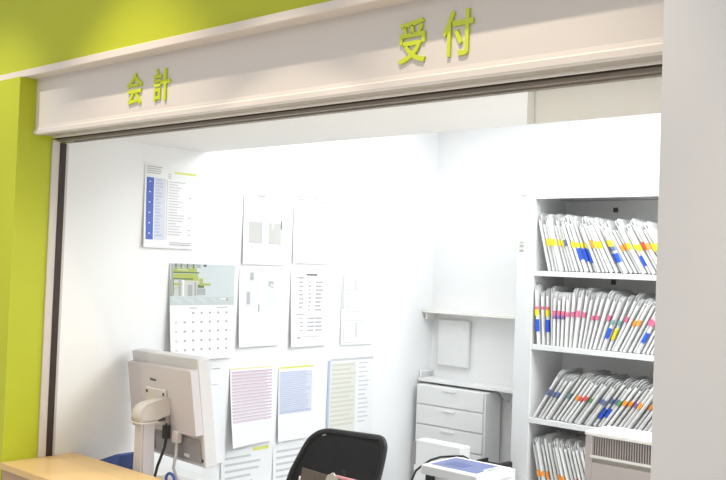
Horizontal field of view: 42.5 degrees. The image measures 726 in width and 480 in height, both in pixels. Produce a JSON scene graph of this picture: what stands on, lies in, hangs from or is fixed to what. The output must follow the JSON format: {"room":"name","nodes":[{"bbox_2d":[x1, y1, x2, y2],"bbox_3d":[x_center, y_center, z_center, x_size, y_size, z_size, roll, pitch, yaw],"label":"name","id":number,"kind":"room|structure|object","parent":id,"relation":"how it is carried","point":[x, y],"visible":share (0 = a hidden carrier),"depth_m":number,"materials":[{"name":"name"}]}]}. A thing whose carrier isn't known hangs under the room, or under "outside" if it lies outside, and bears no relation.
{"room":"hospital interior","nodes":[
{"label":"hospital interior","id":0,"kind":"room"},
{"bbox_2d":[0,76,66,479],"bbox_3d":[-1.444,0.494,3.948,0.177,2.328,0.224,1,-2,42],"label":"wall column","id":1,"kind":"structure","parent":0,"point":[25,157],"depth_m":3.87,"materials":[{"name":"green paint"}]},
{"bbox_2d":[0,0,331,74],"bbox_3d":[0.837,-1.092,2.019,7.320,0.842,0.205,1,-2,42],"label":"wall","id":2,"kind":"structure","parent":0,"point":[33,33],"depth_m":3.52,"materials":[{"name":"green paint"}]},
{"bbox_2d":[55,132,438,479],"bbox_3d":[-0.433,0.416,5.026,0.120,2.620,2.720,1,-2,42],"label":"wall","id":3,"kind":"structure","parent":0,"point":[382,191],"depth_m":4.73,"materials":[{"name":"paint"}]},
{"bbox_2d":[143,164,196,248],"bbox_3d":[-0.905,-0.153,4.391,0.015,0.384,0.295,1,-2,42],"label":"poster","id":4,"kind":"object","parent":3,"relation":"attached to","point":[169,192],"visible":1,"depth_m":4.39,"materials":[{"name":"white paper"}]},
{"bbox_2d":[170,263,234,358],"bbox_3d":[-0.770,0.349,4.525,0.044,0.461,0.400,1,-2,42],"label":"wall calendar","id":5,"kind":"object","parent":3,"relation":"attached to","point":[201,295],"visible":0.99,"depth_m":4.53,"materials":[{"name":"white paper"}]},
{"bbox_2d":[210,363,226,463],"bbox_3d":[-0.716,0.859,4.609,0.023,0.490,0.105,1,-2,42],"label":"notice sheet","id":6,"kind":"object","parent":3,"relation":"attached to","point":[218,372],"visible":0.73,"depth_m":4.62,"materials":[{"name":"white paper"}]},
{"bbox_2d":[220,445,270,479],"bbox_3d":[-0.594,1.263,4.751,0.020,0.400,0.335,1,-2,42],"label":"notice sheet","id":7,"kind":"object","parent":3,"relation":"attached to","point":[253,463],"visible":1,"depth_m":4.77,"materials":[{"name":"white paper"}]},
{"bbox_2d":[230,366,273,447],"bbox_3d":[-0.557,0.848,4.765,0.049,0.389,0.297,1,-2,42],"label":"notice sheet","id":8,"kind":"object","parent":3,"relation":"attached to","point":[251,389],"visible":1,"depth_m":4.77,"materials":[{"name":"white paper"}]},
{"bbox_2d":[239,268,280,346],"bbox_3d":[-0.528,0.347,4.810,0.023,0.398,0.286,1,-2,42],"label":"notice sheet","id":9,"kind":"object","parent":3,"relation":"attached to","point":[259,289],"visible":1,"depth_m":4.81,"materials":[{"name":"white paper"}]},
{"bbox_2d":[243,190,286,264],"bbox_3d":[-0.505,-0.060,4.838,0.012,0.375,0.299,1,-2,42],"label":"notice sheet","id":10,"kind":"object","parent":3,"relation":"attached to","point":[265,214],"visible":1,"depth_m":4.84,"materials":[{"name":"white paper"}]},
{"bbox_2d":[272,442,304,479],"bbox_3d":[-0.377,1.290,4.996,0.014,0.396,0.288,1,-2,42],"label":"notice sheet","id":11,"kind":"object","parent":3,"relation":"attached to","point":[284,456],"visible":0.61,"depth_m":4.95,"materials":[{"name":"white paper"}]},
{"bbox_2d":[278,365,313,441],"bbox_3d":[-0.357,0.873,5.010,0.018,0.392,0.265,1,-2,42],"label":"notice sheet","id":12,"kind":"object","parent":3,"relation":"attached to","point":[295,383],"visible":1,"depth_m":5.01,"materials":[{"name":"white paper"}]},
{"bbox_2d":[291,267,326,346],"bbox_3d":[-0.290,0.362,5.073,0.025,0.429,0.277,1,-2,42],"label":"notice sheet","id":13,"kind":"object","parent":3,"relation":"attached to","point":[308,284],"visible":1,"depth_m":5.07,"materials":[{"name":"white paper"}]},
{"bbox_2d":[293,193,330,263],"bbox_3d":[-0.277,-0.058,5.094,0.008,0.375,0.283,1,-2,42],"label":"notice sheet","id":14,"kind":"object","parent":3,"relation":"attached to","point":[311,225],"visible":1,"depth_m":5.09,"materials":[{"name":"white paper"}]},
{"bbox_2d":[326,356,373,431],"bbox_3d":[-0.071,0.892,5.338,0.004,0.435,0.387,1,-2,42],"label":"notice sheet","id":15,"kind":"object","parent":3,"relation":"attached to","point":[350,380],"visible":0.97,"depth_m":5.34,"materials":[{"name":"white paper"}]},
{"bbox_2d":[340,273,373,344],"bbox_3d":[-0.032,0.396,5.373,0.007,0.410,0.270,1,-2,42],"label":"notice sheet","id":16,"kind":"object","parent":3,"relation":"attached to","point":[357,288],"visible":1,"depth_m":5.37,"materials":[{"name":"white paper"}]},
{"bbox_2d":[115,92,657,151],"bbox_3d":[1.380,-0.662,2.136,6.423,0.493,0.731,1,-2,42],"label":"ceiling","id":17,"kind":"structure","parent":0,"point":[505,110],"depth_m":3.50,"materials":[{"name":"white paint"}]},
{"bbox_2d":[430,113,660,462],"bbox_3d":[2.910,0.506,3.760,6.543,2.620,0.120,1,-2,42],"label":"wall","id":18,"kind":"structure","parent":0,"point":[482,173],"depth_m":5.59,"materials":[{"name":"paint"}]},
{"bbox_2d":[437,319,470,368],"bbox_3d":[0.559,0.639,5.767,0.240,0.292,0.031,1,-2,42],"label":"wall dispenser","id":19,"kind":"object","parent":18,"relation":"attached to","point":[453,347],"visible":1,"depth_m":5.75,"materials":[{"name":"plastic"}]},
{"bbox_2d":[418,369,512,402],"bbox_3d":[0.688,0.884,5.563,0.812,0.140,0.140,1,-2,42],"label":"wall shelf","id":20,"kind":"object","parent":18,"relation":"attached to","point":[505,391],"visible":0.71,"depth_m":5.56,"materials":[{"name":"white wood"}]},
{"bbox_2d":[422,309,514,318],"bbox_3d":[0.725,0.470,5.572,0.855,0.060,0.115,1,-2,42],"label":"wall shelf","id":21,"kind":"object","parent":18,"relation":"attached to","point":[431,313],"visible":0.82,"depth_m":5.63,"materials":[{"name":"metal"}]},
{"bbox_2d":[569,120,579,190],"bbox_3d":[1.158,0.482,5.245,0.050,2.620,0.022,1,-2,42],"label":"trim","id":22,"kind":"structure","parent":18,"relation":"attached to","point":[575,125],"depth_m":5.26,"materials":[{"name":"white"}]},
{"bbox_2d":[650,0,725,479],"bbox_3d":[2.150,0.104,0.819,3.742,3.200,0.500,1,-2,42],"label":"wall pier","id":23,"kind":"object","parent":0,"point":[688,442],"visible":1,"depth_m":1.84,"materials":[{"name":"grey paint"}]},
{"bbox_2d":[33,0,663,135],"bbox_3d":[-0.294,-0.539,2.986,2.801,0.232,0.101,1,-2,42],"label":"header board","id":24,"kind":"object","parent":23,"relation":"attached to","point":[356,55],"visible":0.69,"depth_m":2.68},
{"bbox_2d":[127,73,142,104],"bbox_3d":[-0.834,-0.552,3.409,0.097,0.119,0.006,1,-2,42],"label":"sign character","id":25,"kind":"object","parent":24,"relation":"attached to","point":[135,77],"visible":1,"depth_m":3.40,"materials":[{"name":"plastic"}]},
{"bbox_2d":[153,68,170,101],"bbox_3d":[-0.711,-0.550,3.298,0.098,0.117,0.006,1,-2,42],"label":"sign character","id":26,"kind":"object","parent":24,"relation":"attached to","point":[165,81],"visible":1,"depth_m":3.30,"materials":[{"name":"plastic"}]},
{"bbox_2d":[0,0,415,80],"bbox_3d":[-0.670,-0.676,3.297,3.778,0.030,0.154,1,-2,42],"label":"ledge","id":27,"kind":"object","parent":24,"relation":"attached to","point":[334,8],"visible":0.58,"depth_m":3.04,"materials":[{"name":"white paint"}]},
{"bbox_2d":[398,17,425,64],"bbox_3d":[0.135,-0.540,2.536,0.094,0.121,0.006,1,-2,42],"label":"sign character","id":28,"kind":"object","parent":24,"relation":"attached to","point":[411,54],"visible":1,"depth_m":2.53,"materials":[{"name":"plastic"}]},
{"bbox_2d":[443,8,473,57],"bbox_3d":[0.248,-0.540,2.434,0.097,0.122,0.006,1,-2,42],"label":"sign character","id":29,"kind":"object","parent":24,"relation":"attached to","point":[467,21],"visible":1,"depth_m":2.43,"materials":[{"name":"plastic"}]},
{"bbox_2d":[37,60,661,456],"bbox_3d":[-0.273,0.237,3.021,2.800,1.376,0.081,1,-2,42],"label":"window frame","id":30,"kind":"structure","parent":23,"relation":"attached to","point":[58,174],"depth_m":3.39,"materials":[{"name":"metal"}]},
{"bbox_2d":[527,77,661,123],"bbox_3d":[1.982,-0.356,1.120,4.142,0.128,0.006,1,-2,42],"label":"wall","id":31,"kind":"structure","parent":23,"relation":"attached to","point":[639,96],"depth_m":2.37,"materials":[{"name":"beige paint"}]},
{"bbox_3d":[0.352,1.678,0.804,8.523,0.080,7.820,1,-2,42],"label":"floor","id":32,"kind":"structure","parent":0,"visible":0},
{"bbox_2d":[0,452,163,479],"bbox_3d":[-0.336,1.298,2.964,2.799,0.750,0.335,1,-2,42],"label":"countertop","id":33,"kind":"structure","parent":32,"relation":"on","point":[68,466],"depth_m":3.72,"materials":[{"name":"brown wood"}]},
{"bbox_2d":[154,461,218,479],"bbox_3d":[-0.242,1.358,3.386,2.369,0.660,0.412,1,-2,42],"label":"desk","id":34,"kind":"object","parent":32,"relation":"on","point":[163,468],"visible":0.19,"depth_m":4.11,"materials":[{"name":"white laminate"}]},
{"bbox_2d":[100,452,133,469],"bbox_3d":[-1.060,0.954,3.977,0.207,0.118,0.085,1,-2,42],"label":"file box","id":35,"kind":"object","parent":34,"relation":"on","point":[125,460],"visible":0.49,"depth_m":3.90,"materials":[{"name":"blue plastic"}]},
{"bbox_2d":[128,348,216,479],"bbox_3d":[-0.864,0.745,3.933,0.600,0.549,0.329,1,-2,42],"label":"computer monitor","id":36,"kind":"object","parent":34,"relation":"on","point":[171,395],"visible":0.97,"depth_m":3.81,"materials":[{"name":"grey plastic"}]},
{"bbox_3d":[-0.098,0.961,3.302,0.510,0.140,0.140,1,-2,42],"label":"rack","id":37,"kind":"object","parent":34,"relation":"on","visible":0},
{"bbox_2d":[300,468,341,479],"bbox_3d":[-0.154,0.923,3.340,0.230,0.194,0.030,1,-2,42],"label":"clipboard","id":38,"kind":"object","parent":37,"relation":"in","point":[307,474],"visible":1,"depth_m":3.38,"materials":[{"name":"cardboard"}]},
{"bbox_2d":[286,428,387,479],"bbox_3d":[-0.247,1.249,3.854,0.616,0.903,0.596,1,-2,42],"label":"office chair","id":39,"kind":"object","parent":32,"relation":"on","point":[345,453],"visible":0.97,"depth_m":4.04,"materials":[{"name":"black plastic"}]},
{"bbox_2d":[412,438,469,479],"bbox_3d":[0.439,1.445,5.200,0.335,0.640,0.160,1,-2,42],"label":"machine","id":40,"kind":"object","parent":32,"relation":"on","point":[424,449],"visible":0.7,"depth_m":5.19,"materials":[{"name":"white plastic"}]},
{"bbox_2d":[415,382,500,462],"bbox_3d":[0.552,1.334,5.604,0.510,0.893,0.180,1,-2,42],"label":"drawer cabinet","id":41,"kind":"object","parent":32,"relation":"on","point":[467,416],"visible":0.64,"depth_m":5.50,"materials":[{"name":"white plastic"}]},
{"bbox_2d":[421,457,511,479],"bbox_3d":[0.465,1.378,4.291,0.320,0.684,0.280,1,-2,42],"label":"copier","id":42,"kind":"object","parent":32,"relation":"on","point":[455,468],"visible":1,"depth_m":4.25,"materials":[{"name":"white plastic"}]},
{"bbox_2d":[476,457,514,479],"bbox_3d":[0.641,1.468,4.936,0.230,0.594,0.220,1,-2,42],"label":"paper tray","id":43,"kind":"object","parent":42,"relation":"attached to","point":[508,463],"visible":0.31,"depth_m":4.93,"materials":[{"name":"white plastic"}]},
{"bbox_2d":[476,457,511,467],"bbox_3d":[0.665,1.188,4.932,0.165,0.034,0.200,1,-2,42],"label":"tray","id":44,"kind":"object","parent":43,"relation":"on","point":[507,464],"depth_m":4.94,"materials":[{"name":"black plastic"}]},
{"bbox_2d":[510,189,658,479],"bbox_3d":[1.305,0.771,4.811,1.020,2.030,0.362,1,-2,42],"label":"shelving unit","id":45,"kind":"object","parent":32,"relation":"on","point":[536,366],"visible":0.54,"depth_m":4.99,"materials":[{"name":"white metal"}]},
{"bbox_2d":[535,435,546,479],"bbox_3d":[1.006,1.190,4.988,0.082,0.286,0.236,1,-2,42],"label":"folder","id":46,"kind":"object","parent":45,"relation":"on","point":[542,471],"visible":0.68,"depth_m":4.92,"materials":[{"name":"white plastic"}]},
{"bbox_2d":[540,291,546,344],"bbox_3d":[1.025,0.416,5.026,0.032,0.284,0.236,1,-2,42],"label":"folder","id":47,"kind":"object","parent":45,"relation":"on","point":[543,294],"visible":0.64,"depth_m":4.95,"materials":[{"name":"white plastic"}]},
{"bbox_2d":[535,284,558,343],"bbox_3d":[0.997,0.399,5.035,0.040,0.317,0.236,1,-2,42],"label":"folder","id":48,"kind":"object","parent":45,"relation":"on","point":[539,288],"visible":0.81,"depth_m":4.96,"materials":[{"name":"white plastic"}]},
{"bbox_2d":[546,288,551,344],"bbox_3d":[1.051,0.409,5.017,0.031,0.300,0.236,1,-2,42],"label":"folder","id":49,"kind":"object","parent":45,"relation":"on","point":[548,292],"visible":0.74,"depth_m":4.93,"materials":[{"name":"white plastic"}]},
{"bbox_2d":[538,213,561,271],"bbox_3d":[1.036,0.014,5.040,0.092,0.308,0.234,1,-2,42],"label":"folder","id":50,"kind":"object","parent":45,"relation":"on","point":[541,216],"visible":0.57,"depth_m":4.96,"materials":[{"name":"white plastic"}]},
{"bbox_2d":[547,214,565,271],"bbox_3d":[1.077,0.017,4.985,0.104,0.303,0.236,1,-2,42],"label":"folder","id":51,"kind":"object","parent":45,"relation":"on","point":[550,218],"visible":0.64,"depth_m":4.91,"materials":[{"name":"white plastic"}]},
{"bbox_2d":[533,367,583,417],"bbox_3d":[1.041,0.812,4.973,0.166,0.267,0.236,1,-2,42],"label":"folder","id":52,"kind":"object","parent":45,"relation":"on","point":[562,373],"visible":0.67,"depth_m":4.90,"materials":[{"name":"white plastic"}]},
{"bbox_2d":[547,430,571,479],"bbox_3d":[1.069,1.181,4.953,0.096,0.307,0.234,1,-2,42],"label":"folder","id":53,"kind":"object","parent":45,"relation":"on","point":[551,437],"visible":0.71,"depth_m":4.89,"materials":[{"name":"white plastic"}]},
{"bbox_2d":[552,291,566,345],"bbox_3d":[1.075,0.416,4.965,0.017,0.284,0.236,1,-2,42],"label":"folder","id":54,"kind":"object","parent":45,"relation":"on","point":[556,294],"visible":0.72,"depth_m":4.88,"materials":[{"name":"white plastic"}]},
{"bbox_2d":[557,292,563,345],"bbox_3d":[1.096,0.419,4.951,0.014,0.280,0.236,1,-2,42],"label":"folder","id":55,"kind":"object","parent":45,"relation":"on","point":[560,298],"visible":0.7,"depth_m":4.87,"materials":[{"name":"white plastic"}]},
{"bbox_2d":[541,373,583,418],"bbox_3d":[1.080,0.822,4.938,0.167,0.249,0.236,1,-2,42],"label":"folder","id":56,"kind":"object","parent":45,"relation":"on","point":[558,394],"visible":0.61,"depth_m":4.85,"materials":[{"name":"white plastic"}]},
{"bbox_2d":[551,286,574,344],"bbox_3d":[1.072,0.404,5.001,0.024,0.311,0.234,1,-2,42],"label":"folder","id":57,"kind":"object","parent":45,"relation":"on","point":[554,289],"visible":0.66,"depth_m":4.93,"materials":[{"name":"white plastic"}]},
{"bbox_2d":[560,292,568,346],"bbox_3d":[1.113,0.418,4.932,0.019,0.282,0.236,1,-2,42],"label":"folder","id":58,"kind":"object","parent":45,"relation":"on","point":[563,318],"visible":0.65,"depth_m":4.85,"materials":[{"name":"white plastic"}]},
{"bbox_2d":[546,374,582,419],"bbox_3d":[1.099,0.823,4.918,0.170,0.246,0.234,1,-2,42],"label":"folder","id":59,"kind":"object","parent":45,"relation":"on","point":[574,380],"visible":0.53,"depth_m":4.84,"materials":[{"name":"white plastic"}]},
{"bbox_2d":[529,417,599,431],"bbox_3d":[1.316,0.966,4.778,0.874,0.028,0.338,1,-2,42],"label":"shelf","id":60,"kind":"object","parent":45,"relation":"attached to","point":[533,421],"depth_m":4.83,"materials":[{"name":"white metal"}]},
{"bbox_2d":[554,434,577,479],"bbox_3d":[1.095,1.186,4.906,0.097,0.297,0.236,1,-2,42],"label":"folder","id":61,"kind":"object","parent":45,"relation":"on","point":[556,440],"visible":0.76,"depth_m":4.84,"materials":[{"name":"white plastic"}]},
{"bbox_2d":[564,292,573,346],"bbox_3d":[1.130,0.418,4.916,0.020,0.282,0.236,1,-2,42],"label":"folder","id":62,"kind":"object","parent":45,"relation":"on","point":[570,294],"visible":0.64,"depth_m":4.83,"materials":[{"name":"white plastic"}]},
{"bbox_2d":[558,435,581,479],"bbox_3d":[1.118,1.188,4.897,0.102,0.294,0.234,1,-2,42],"label":"folder","id":63,"kind":"object","parent":45,"relation":"on","point":[561,441],"visible":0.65,"depth_m":4.83,"materials":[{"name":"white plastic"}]},
{"bbox_2d":[561,217,589,272],"bbox_3d":[1.143,0.025,4.927,0.118,0.289,0.234,1,-2,42],"label":"folder","id":64,"kind":"object","parent":45,"relation":"on","point":[572,253],"visible":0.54,"depth_m":4.84,"materials":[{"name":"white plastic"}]},
{"bbox_2d":[566,435,585,479],"bbox_3d":[1.155,1.185,4.866,0.107,0.301,0.236,1,-2,42],"label":"folder","id":65,"kind":"object","parent":45,"relation":"on","point":[570,442],"visible":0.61,"depth_m":4.81,"materials":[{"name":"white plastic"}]},
{"bbox_2d":[564,214,590,272],"bbox_3d":[1.161,0.020,4.916,0.128,0.300,0.236,1,-2,42],"label":"folder","id":66,"kind":"object","parent":45,"relation":"on","point":[567,216],"visible":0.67,"depth_m":4.83,"materials":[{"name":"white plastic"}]},
{"bbox_2d":[569,288,587,346],"bbox_3d":[1.158,0.406,4.903,0.031,0.308,0.236,1,-2,42],"label":"folder","id":67,"kind":"object","parent":45,"relation":"on","point":[577,290],"visible":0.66,"depth_m":4.82,"materials":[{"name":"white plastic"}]},
{"bbox_2d":[568,216,589,271],"bbox_3d":[1.179,0.025,4.902,0.130,0.290,0.236,1,-2,42],"label":"folder","id":68,"kind":"object","parent":45,"relation":"on","point":[570,221],"visible":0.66,"depth_m":4.81,"materials":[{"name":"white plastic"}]},
{"bbox_2d":[552,369,605,419],"bbox_3d":[1.142,0.814,4.912,0.188,0.268,0.236,1,-2,42],"label":"folder","id":69,"kind":"object","parent":45,"relation":"on","point":[570,395],"visible":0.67,"depth_m":4.83,"materials":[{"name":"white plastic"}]},
{"bbox_2d":[572,289,586,347],"bbox_3d":[1.175,0.409,4.879,0.043,0.301,0.236,1,-2,42],"label":"folder","id":70,"kind":"object","parent":45,"relation":"on","point":[581,299],"visible":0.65,"depth_m":4.80,"materials":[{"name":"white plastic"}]},
{"bbox_2d":[572,216,594,272],"bbox_3d":[1.204,0.024,4.899,0.135,0.294,0.236,1,-2,42],"label":"folder","id":71,"kind":"object","parent":45,"relation":"on","point":[575,219],"visible":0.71,"depth_m":4.82,"materials":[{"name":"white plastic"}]},
{"bbox_2d":[557,370,611,420],"bbox_3d":[1.160,0.815,4.891,0.191,0.267,0.234,1,-2,42],"label":"folder","id":72,"kind":"object","parent":45,"relation":"on","point":[592,374],"visible":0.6,"depth_m":4.81,"materials":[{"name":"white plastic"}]},
{"bbox_2d":[568,376,608,422],"bbox_3d":[1.203,0.822,4.827,0.182,0.252,0.236,1,-2,42],"label":"folder","id":73,"kind":"object","parent":45,"relation":"on","point":[600,381],"visible":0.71,"depth_m":4.75,"materials":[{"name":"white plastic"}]},
{"bbox_2d":[582,292,597,348],"bbox_3d":[1.225,0.415,4.852,0.060,0.291,0.234,1,-2,42],"label":"folder","id":74,"kind":"object","parent":45,"relation":"on","point":[593,296],"visible":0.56,"depth_m":4.77,"materials":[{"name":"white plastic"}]},
{"bbox_2d":[565,373,617,421],"bbox_3d":[1.191,0.819,4.852,0.186,0.257,0.236,1,-2,42],"label":"folder","id":75,"kind":"object","parent":45,"relation":"on","point":[597,378],"visible":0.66,"depth_m":4.77,"materials":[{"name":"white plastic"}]},
{"bbox_2d":[531,344,653,361],"bbox_3d":[1.331,0.578,4.789,0.874,0.028,0.338,1,-2,42],"label":"shelf","id":76,"kind":"object","parent":45,"relation":"attached to","point":[535,348],"depth_m":4.73,"materials":[{"name":"white metal"}]},
{"bbox_2d":[578,287,610,347],"bbox_3d":[1.207,0.404,4.870,0.055,0.313,0.236,1,-2,42],"label":"folder","id":77,"kind":"object","parent":45,"relation":"on","point":[590,291],"visible":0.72,"depth_m":4.79,"materials":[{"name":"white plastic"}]},
{"bbox_2d":[534,271,655,280],"bbox_3d":[1.345,0.189,4.800,0.874,0.028,0.338,1,-2,42],"label":"shelf","id":78,"kind":"object","parent":45,"relation":"attached to","point":[538,275],"depth_m":4.84,"materials":[{"name":"white metal"}]},
{"bbox_2d":[585,291,609,348],"bbox_3d":[1.239,0.413,4.823,0.073,0.295,0.236,1,-2,42],"label":"folder","id":79,"kind":"object","parent":45,"relation":"on","point":[600,294],"visible":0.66,"depth_m":4.74,"materials":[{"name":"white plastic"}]},
{"bbox_2d":[580,222,616,273],"bbox_3d":[1.229,0.040,4.850,0.129,0.261,0.234,1,-2,42],"label":"folder","id":80,"kind":"object","parent":45,"relation":"on","point":[583,230],"visible":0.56,"depth_m":4.76,"materials":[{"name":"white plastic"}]},
{"bbox_2d":[589,293,608,348],"bbox_3d":[1.257,0.416,4.802,0.081,0.289,0.236,1,-2,42],"label":"folder","id":81,"kind":"object","parent":45,"relation":"on","point":[605,296],"visible":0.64,"depth_m":4.72,"materials":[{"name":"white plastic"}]},
{"bbox_2d":[581,216,617,273],"bbox_3d":[1.246,0.026,4.846,0.149,0.291,0.236,1,-2,42],"label":"folder","id":82,"kind":"object","parent":45,"relation":"on","point":[585,218],"visible":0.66,"depth_m":4.76,"materials":[{"name":"white paper"}]},
{"bbox_2d":[588,218,614,272],"bbox_3d":[1.273,0.031,4.809,0.155,0.280,0.236,1,-2,42],"label":"folder","id":83,"kind":"object","parent":45,"relation":"on","point":[598,241],"visible":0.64,"depth_m":4.72,"materials":[{"name":"white paper"}]},
{"bbox_2d":[574,374,629,423],"bbox_3d":[1.233,0.819,4.820,0.186,0.259,0.236,1,-2,42],"label":"folder","id":84,"kind":"object","parent":45,"relation":"on","point":[590,401],"visible":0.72,"depth_m":4.74,"materials":[{"name":"white paper"}]},
{"bbox_2d":[577,376,631,424],"bbox_3d":[1.239,0.823,4.790,0.181,0.251,0.234,1,-2,42],"label":"folder","id":85,"kind":"object","parent":45,"relation":"on","point":[610,382],"visible":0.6,"depth_m":4.72,"materials":[{"name":"white paper"}]},
{"bbox_2d":[586,381,624,425],"bbox_3d":[1.275,0.829,4.758,0.173,0.239,0.236,1,-2,42],"label":"folder","id":86,"kind":"object","parent":45,"relation":"on","point":[605,402],"visible":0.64,"depth_m":4.68,"materials":[{"name":"white paper"}]},
{"bbox_2d":[592,217,621,273],"bbox_3d":[1.296,0.030,4.802,0.161,0.284,0.234,1,-2,42],"label":"folder","id":87,"kind":"object","parent":45,"relation":"on","point":[595,221],"visible":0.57,"depth_m":4.72,"materials":[{"name":"white paper"}]},
{"bbox_2d":[593,290,632,349],"bbox_3d":[1.281,0.409,4.781,0.099,0.303,0.234,1,-2,42],"label":"folder","id":88,"kind":"object","parent":45,"relation":"on","point":[613,293],"visible":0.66,"depth_m":4.70,"materials":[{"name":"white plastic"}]},
{"bbox_2d":[601,296,629,350],"bbox_3d":[1.319,0.422,4.743,0.111,0.278,0.236,1,-2,42],"label":"folder","id":89,"kind":"object","parent":45,"relation":"on","point":[621,305],"visible":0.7,"depth_m":4.67,"materials":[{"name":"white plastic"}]},
{"bbox_2d":[597,294,635,349],"bbox_3d":[1.304,0.417,4.767,0.105,0.289,0.236,1,-2,42],"label":"folder","id":90,"kind":"object","parent":45,"relation":"on","point":[618,297],"visible":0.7,"depth_m":4.68,"materials":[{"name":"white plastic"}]},
{"bbox_2d":[601,380,641,426],"bbox_3d":[1.340,0.822,4.704,0.185,0.256,0.236,1,-2,42],"label":"folder","id":91,"kind":"object","parent":45,"relation":"on","point":[619,404],"visible":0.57,"depth_m":4.62,"materials":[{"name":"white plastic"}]},
{"bbox_2d":[593,375,649,425],"bbox_3d":[1.315,0.819,4.752,0.189,0.261,0.236,1,-2,42],"label":"folder","id":92,"kind":"object","parent":45,"relation":"on","point":[627,382],"visible":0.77,"depth_m":4.67,"materials":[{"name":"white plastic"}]},
{"bbox_2d":[607,295,636,350],"bbox_3d":[1.354,0.420,4.737,0.124,0.285,0.236,1,-2,42],"label":"folder","id":93,"kind":"object","parent":45,"relation":"on","point":[631,298],"visible":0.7,"depth_m":4.65,"materials":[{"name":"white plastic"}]},
{"bbox_2d":[602,224,644,274],"bbox_3d":[1.328,0.046,4.759,0.150,0.251,0.236,1,-2,42],"label":"folder","id":94,"kind":"object","parent":45,"relation":"on","point":[619,259],"visible":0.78,"depth_m":4.67,"materials":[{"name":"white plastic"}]},
{"bbox_2d":[611,225,638,273],"bbox_3d":[1.375,0.050,4.746,0.159,0.246,0.236,1,-2,42],"label":"folder","id":95,"kind":"object","parent":45,"relation":"on","point":[613,229],"visible":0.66,"depth_m":4.66,"materials":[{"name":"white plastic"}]},
{"bbox_2d":[605,220,645,274],"bbox_3d":[1.353,0.038,4.763,0.167,0.270,0.234,1,-2,42],"label":"folder","id":96,"kind":"object","parent":45,"relation":"on","point":[608,223],"visible":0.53,"depth_m":4.68,"materials":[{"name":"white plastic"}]},
{"bbox_2d":[607,378,652,425],"bbox_3d":[1.362,0.818,4.686,0.191,0.264,0.236,1,-2,42],"label":"folder","id":97,"kind":"object","parent":45,"relation":"on","point":[643,382],"visible":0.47,"depth_m":4.60,"materials":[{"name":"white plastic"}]},
{"bbox_2d":[614,299,646,351],"bbox_3d":[1.384,0.427,4.689,0.140,0.270,0.234,1,-2,42],"label":"folder","id":98,"kind":"object","parent":45,"relation":"on","point":[641,302],"visible":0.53,"depth_m":4.61,"materials":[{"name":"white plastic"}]},
{"bbox_2d":[615,219,648,274],"bbox_3d":[1.391,0.035,4.704,0.176,0.276,0.236,1,-2,42],"label":"folder","id":99,"kind":"object","parent":45,"relation":"on","point":[620,223],"visible":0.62,"depth_m":4.63,"materials":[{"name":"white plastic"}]},
{"bbox_2d":[613,383,652,426],"bbox_3d":[1.383,0.829,4.680,0.177,0.244,0.236,1,-2,42],"label":"folder","id":100,"kind":"object","parent":45,"relation":"on","point":[642,390],"visible":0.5,"depth_m":4.60,"materials":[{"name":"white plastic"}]},
{"bbox_2d":[612,293,655,350],"bbox_3d":[1.380,0.415,4.718,0.141,0.296,0.236,1,-2,42],"label":"folder","id":101,"kind":"object","parent":45,"relation":"on","point":[639,296],"visible":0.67,"depth_m":4.63,"materials":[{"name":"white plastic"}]},
{"bbox_2d":[618,384,652,427],"bbox_3d":[1.409,0.828,4.669,0.179,0.246,0.236,1,-2,42],"label":"folder","id":102,"kind":"object","parent":45,"relation":"on","point":[650,387],"visible":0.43,"depth_m":4.58,"materials":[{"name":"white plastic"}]},
{"bbox_2d":[619,298,655,351],"bbox_3d":[1.409,0.425,4.674,0.150,0.276,0.236,1,-2,42],"label":"folder","id":103,"kind":"object","parent":45,"relation":"on","point":[647,301],"visible":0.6,"depth_m":4.59,"materials":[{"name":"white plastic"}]},
{"bbox_2d":[623,300,655,352],"bbox_3d":[1.417,0.431,4.654,0.142,0.264,0.236,1,-2,42],"label":"folder","id":104,"kind":"object","parent":45,"relation":"on","point":[641,320],"visible":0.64,"depth_m":4.57,"materials":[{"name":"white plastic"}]},
{"bbox_2d":[627,394,652,428],"bbox_3d":[1.435,0.827,4.619,0.178,0.247,0.234,1,-2,42],"label":"folder","id":105,"kind":"object","parent":45,"relation":"on","point":[649,402],"visible":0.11,"depth_m":4.55,"materials":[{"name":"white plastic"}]},
{"bbox_2d":[628,302,654,352],"bbox_3d":[1.444,0.429,4.648,0.146,0.268,0.234,1,-2,42],"label":"folder","id":106,"kind":"object","parent":45,"relation":"on","point":[652,310],"visible":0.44,"depth_m":4.57,"materials":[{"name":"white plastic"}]},
{"bbox_2d":[627,222,655,274],"bbox_3d":[1.437,0.045,4.675,0.166,0.256,0.236,1,-2,42],"label":"folder","id":107,"kind":"object","parent":45,"relation":"on","point":[631,230],"visible":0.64,"depth_m":4.59,"materials":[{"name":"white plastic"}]},
{"bbox_2d":[635,221,656,264],"bbox_3d":[1.470,0.041,4.641,0.169,0.265,0.236,1,-2,42],"label":"folder","id":108,"kind":"object","parent":45,"relation":"on","point":[638,223],"visible":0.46,"depth_m":4.57,"materials":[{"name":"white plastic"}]},
{"bbox_2d":[644,221,657,248],"bbox_3d":[1.506,0.043,4.609,0.169,0.262,0.236,1,-2,42],"label":"folder","id":109,"kind":"object","parent":45,"relation":"on","point":[651,227],"visible":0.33,"depth_m":4.58,"materials":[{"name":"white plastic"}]},
{"bbox_2d":[584,426,651,479],"bbox_3d":[1.216,1.310,4.088,0.453,0.905,0.224,1,-2,42],"label":"air purifier","id":110,"kind":"object","parent":32,"relation":"on","point":[611,452],"visible":0.65,"depth_m":4.08,"materials":[{"name":"beige plastic"}]},
{"bbox_2d":[593,436,650,464],"bbox_3d":[1.169,0.916,4.031,0.384,0.086,0.012,1,-2,42],"label":"grille","id":111,"kind":"object","parent":110,"relation":"attached to","point":[619,450],"depth_m":4.06,"materials":[{"name":"beige plastic"}]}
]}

